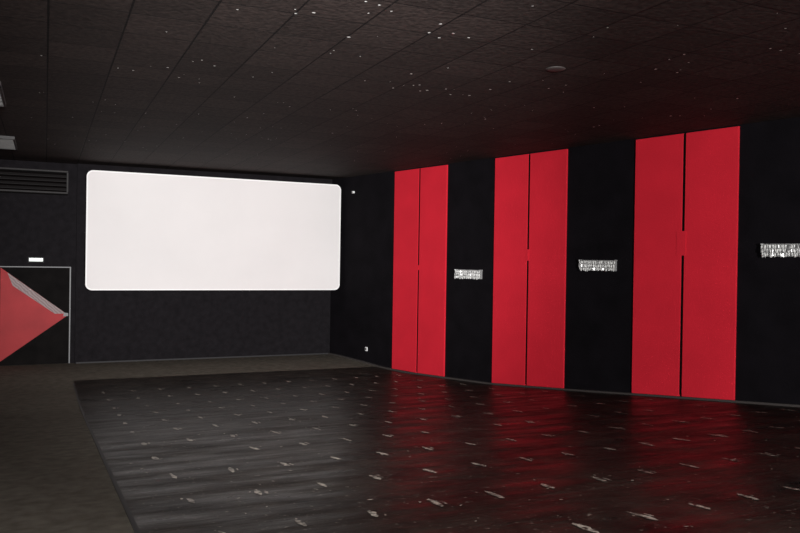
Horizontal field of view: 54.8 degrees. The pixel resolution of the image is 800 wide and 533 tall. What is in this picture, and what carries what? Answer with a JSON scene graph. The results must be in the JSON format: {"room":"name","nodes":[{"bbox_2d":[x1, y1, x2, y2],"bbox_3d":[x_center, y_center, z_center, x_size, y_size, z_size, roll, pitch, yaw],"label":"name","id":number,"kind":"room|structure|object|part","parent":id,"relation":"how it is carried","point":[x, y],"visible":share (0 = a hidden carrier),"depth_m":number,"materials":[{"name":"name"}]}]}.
{"room":"auditorium","nodes":[
{"label":"auditorium","id":0,"kind":"room"},
{"bbox_2d":[0,159,331,365],"bbox_3d":[-6.040,-0.001,16.959,10.000,4.340,0.400,1,0,-25],"label":"wall","id":1,"kind":"structure","parent":0,"point":[106,325],"depth_m":16.95,"materials":[{"name":"grey fabric"}]},
{"bbox_2d":[0,167,67,195],"bbox_3d":[-8.329,-1.759,15.547,3.020,0.480,0.449,1,0,-25],"label":"air vent","id":2,"kind":"object","parent":1,"relation":"attached to","point":[12,180],"visible":1,"depth_m":15.85,"materials":[{"name":"metal"}]},
{"bbox_3d":[-8.325,-1.979,15.546,3.020,0.040,0.449,1,0,-25],"label":"casing","id":3,"kind":"part","parent":2,"relation":"part of","materials":[{"name":"metal"}]},
{"bbox_3d":[-8.332,-1.539,15.549,3.020,0.040,0.449,1,0,-25],"label":"casing","id":4,"kind":"part","parent":2,"relation":"part of","materials":[{"name":"metal"}]},
{"bbox_2d":[0,267,69,364],"bbox_3d":[-7.622,1.029,16.128,1.305,2.020,0.049,1,0,-25],"label":"door","id":5,"kind":"structure","parent":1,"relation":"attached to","point":[51,346],"depth_m":16.21,"materials":[{"name":"black paint"}]},
{"bbox_2d":[0,268,65,360],"bbox_3d":[-7.619,0.999,16.098,1.285,1.940,0.008,1,0,-25],"label":"triangle","id":6,"kind":"object","parent":5,"relation":"attached to","point":[22,318],"visible":1,"depth_m":15.96,"materials":[{"name":"paint"}]},
{"bbox_2d":[8,273,64,313],"bbox_3d":[-7.571,0.560,16.108,1.120,0.860,0.004,1,0,-25],"label":"scuffed stripe","id":7,"kind":"object","parent":6,"relation":"attached to","point":[16,283],"visible":1,"depth_m":16.08,"materials":[{"name":"white paint"}]},
{"bbox_2d":[0,266,69,267],"bbox_3d":[-8.199,0.002,15.839,2.620,0.020,0.070,1,0,-25],"label":"door frame","id":8,"kind":"structure","parent":1,"relation":"in","point":[0,266],"depth_m":16.07,"materials":[{"name":"grey metal"}]},
{"bbox_2d":[28,257,43,262],"bbox_3d":[-7.598,-0.141,16.116,0.300,0.110,0.065,1,0,-25],"label":"exit sign","id":9,"kind":"object","parent":1,"relation":"attached to","point":[30,259],"visible":1,"depth_m":16.09,"materials":[{"name":"white plastic"}]},
{"bbox_2d":[69,267,70,362],"bbox_3d":[-7.015,1.030,16.397,0.023,2.045,0.070,1,0,-25],"label":"frame","id":10,"kind":"object","parent":1,"relation":"attached to","point":[70,267],"visible":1,"depth_m":16.36,"materials":[{"name":"grey metal"}]},
{"bbox_2d":[76,353,327,363],"bbox_3d":[-4.303,2.078,17.553,5.660,0.030,0.020,1,0,-25],"label":"baseboard","id":11,"kind":"structure","parent":1,"relation":"attached to","point":[310,353],"depth_m":17.42,"materials":[{"name":"black wood"}]},
{"bbox_2d":[85,170,340,289],"bbox_3d":[-4.058,-0.723,17.345,5.583,2.490,0.533,1,0,-25],"label":"projection screen","id":12,"kind":"object","parent":1,"relation":"attached to","point":[145,231],"visible":1,"depth_m":16.98,"materials":[{"name":"white fabric"}]},
{"bbox_2d":[0,0,799,178],"bbox_3d":[4.465,-2.010,4.229,18.400,0.150,32.400,1,0,-25],"label":"ceiling","id":13,"kind":"structure","parent":0,"point":[346,107],"depth_m":8.26,"materials":[{"name":"black tile"}]},
{"bbox_2d":[0,81,5,106],"bbox_3d":[-5.035,-2.086,9.270,0.490,0.049,1.400,1,0,-25],"label":"ceiling light fixture","id":14,"kind":"object","parent":13,"relation":"attached to","point":[2,98],"depth_m":9.54,"materials":[{"name":"grey metal"}]},
{"bbox_2d":[0,135,16,149],"bbox_3d":[-6.894,-2.138,13.313,0.490,0.049,1.400,1,0,-25],"label":"ceiling light fixture","id":15,"kind":"object","parent":13,"relation":"attached to","point":[6,142],"depth_m":13.24,"materials":[{"name":"grey metal"}]},
{"bbox_2d":[40,1,785,160],"bbox_3d":[-0.540,-2.045,10.136,8.272,0.001,10.892,1,0,-25],"label":"lights","id":16,"kind":"object","parent":13,"relation":"in","point":[364,1],"depth_m":7.60},
{"bbox_2d":[546,66,565,71],"bbox_3d":[1.574,-1.993,7.809,0.200,0.013,0.200,1,0,-25],"label":"smoke detector","id":17,"kind":"object","parent":13,"relation":"attached to","point":[554,68],"visible":1,"depth_m":7.78,"materials":[{"name":"grey paint"}]},
{"bbox_2d":[0,354,799,532],"bbox_3d":[4.123,1.709,4.064,17.326,1.362,31.900,1,0,-25],"label":"floor","id":18,"kind":"structure","parent":0,"point":[54,477],"depth_m":7.08,"materials":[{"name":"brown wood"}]},
{"bbox_2d":[73,383,140,532],"bbox_3d":[-2.221,1.612,6.016,0.030,1.336,18.250,1,0,-25],"label":"trim","id":19,"kind":"structure","parent":18,"relation":"on","point":[122,499],"depth_m":6.22,"materials":[{"name":"black paint"}]},
{"bbox_2d":[102,373,799,532],"bbox_3d":[2.126,1.714,8.706,9.780,1.230,16.878,1,0,-25],"label":"floor markings","id":20,"kind":"object","parent":18,"relation":"on","point":[372,513],"visible":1,"depth_m":6.75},
{"bbox_2d":[330,117,799,403],"bbox_3d":[8.577,0.388,6.028,0.200,4.540,32.679,1,0,-39],"label":"wall","id":21,"kind":"structure","parent":0,"point":[601,177],"depth_m":12.65,"materials":[{"name":"black fabric"}]},
{"bbox_2d":[392,169,418,372],"bbox_3d":[0.123,0.085,16.457,0.035,4.276,0.823,1,0,-39],"label":"panel leaf","id":22,"kind":"object","parent":21,"relation":"attached to","point":[406,196],"visible":1,"depth_m":16.43,"materials":[{"name":"red fabric"}]},
{"bbox_2d":[416,169,420,371],"bbox_3d":[0.397,0.083,16.121,0.026,4.239,0.042,1,0,-39],"label":"backing","id":23,"kind":"object","parent":21,"relation":"attached to","point":[419,169],"visible":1,"depth_m":16.11,"materials":[{"name":"black"}]},
{"bbox_2d":[417,165,447,375],"bbox_3d":[0.663,0.093,15.779,0.035,4.267,0.823,1,0,-39],"label":"panel leaf","id":24,"kind":"object","parent":21,"relation":"attached to","point":[433,180],"visible":1,"depth_m":15.74,"materials":[{"name":"red fabric"}]},
{"bbox_2d":[454,269,482,278],"bbox_3d":[1.310,0.154,14.917,0.095,0.191,0.717,1,0,-39],"label":"wall sconce","id":25,"kind":"object","parent":21,"relation":"attached to","point":[467,274],"visible":1,"depth_m":14.87,"materials":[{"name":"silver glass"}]},
{"bbox_2d":[492,154,528,384],"bbox_3d":[2.011,0.084,14.087,0.035,4.187,0.823,1,0,-39],"label":"panel leaf","id":26,"kind":"object","parent":21,"relation":"attached to","point":[511,172],"visible":1,"depth_m":14.06,"materials":[{"name":"red fabric"}]},
{"bbox_2d":[526,249,528,260],"bbox_3d":[2.271,-0.204,13.734,0.013,0.200,0.060,1,0,-39],"label":"latch patch","id":27,"kind":"object","parent":26,"relation":"attached to","point":[527,250],"visible":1,"depth_m":13.73,"materials":[{"name":"red fabric"}]},
{"bbox_2d":[525,154,529,383],"bbox_3d":[2.285,0.053,13.750,0.026,4.094,0.042,1,0,-39],"label":"backing","id":28,"kind":"object","parent":21,"relation":"attached to","point":[529,154],"visible":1,"depth_m":13.74,"materials":[{"name":"black"}]},
{"bbox_2d":[527,149,567,387],"bbox_3d":[2.552,0.063,13.409,0.035,4.121,0.823,1,0,-39],"label":"panel leaf","id":29,"kind":"object","parent":21,"relation":"attached to","point":[549,169],"visible":1,"depth_m":13.38,"materials":[{"name":"red fabric"}]},
{"bbox_2d":[328,353,799,406],"bbox_3d":[8.413,1.750,6.011,0.055,1.393,32.500,1,0,-39],"label":"baseboard","id":30,"kind":"structure","parent":21,"relation":"attached to","point":[376,365],"depth_m":12.62,"materials":[{"name":"grey paint"}]},
{"bbox_2d":[578,260,616,271],"bbox_3d":[3.205,-0.013,12.543,0.093,0.192,0.714,1,0,-39],"label":"wall sconce","id":31,"kind":"object","parent":21,"relation":"attached to","point":[593,265],"visible":1,"depth_m":12.50,"materials":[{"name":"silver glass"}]},
{"bbox_2d":[632,134,683,395],"bbox_3d":[3.903,0.005,11.712,0.035,3.944,0.813,1,0,-39],"label":"panel leaf","id":32,"kind":"object","parent":21,"relation":"attached to","point":[659,160],"visible":1,"depth_m":11.69,"materials":[{"name":"red fabric"}]},
{"bbox_2d":[676,231,685,255],"bbox_3d":[4.144,-0.341,11.382,0.009,0.360,0.150,1,0,-39],"label":"latch patch","id":33,"kind":"object","parent":32,"relation":"attached to","point":[680,235],"visible":1,"depth_m":11.37,"materials":[{"name":"red fabric"}]},
{"bbox_2d":[679,134,685,394],"bbox_3d":[4.174,-0.027,11.380,0.026,3.847,0.042,1,0,-39],"label":"backing","id":34,"kind":"object","parent":21,"relation":"attached to","point":[684,146],"visible":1,"depth_m":11.37,"materials":[{"name":"black"}]},
{"bbox_2d":[682,126,739,399],"bbox_3d":[4.435,-0.018,11.046,0.035,3.874,0.803,1,0,-39],"label":"panel leaf","id":35,"kind":"object","parent":21,"relation":"attached to","point":[712,156],"visible":1,"depth_m":11.01,"materials":[{"name":"red fabric"}]},
{"bbox_2d":[760,243,799,257],"bbox_3d":[5.106,-0.211,10.158,0.094,0.190,0.713,1,0,-39],"label":"wall sconce","id":36,"kind":"object","parent":21,"relation":"attached to","point":[768,250],"visible":1,"depth_m":10.21,"materials":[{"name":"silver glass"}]}
]}

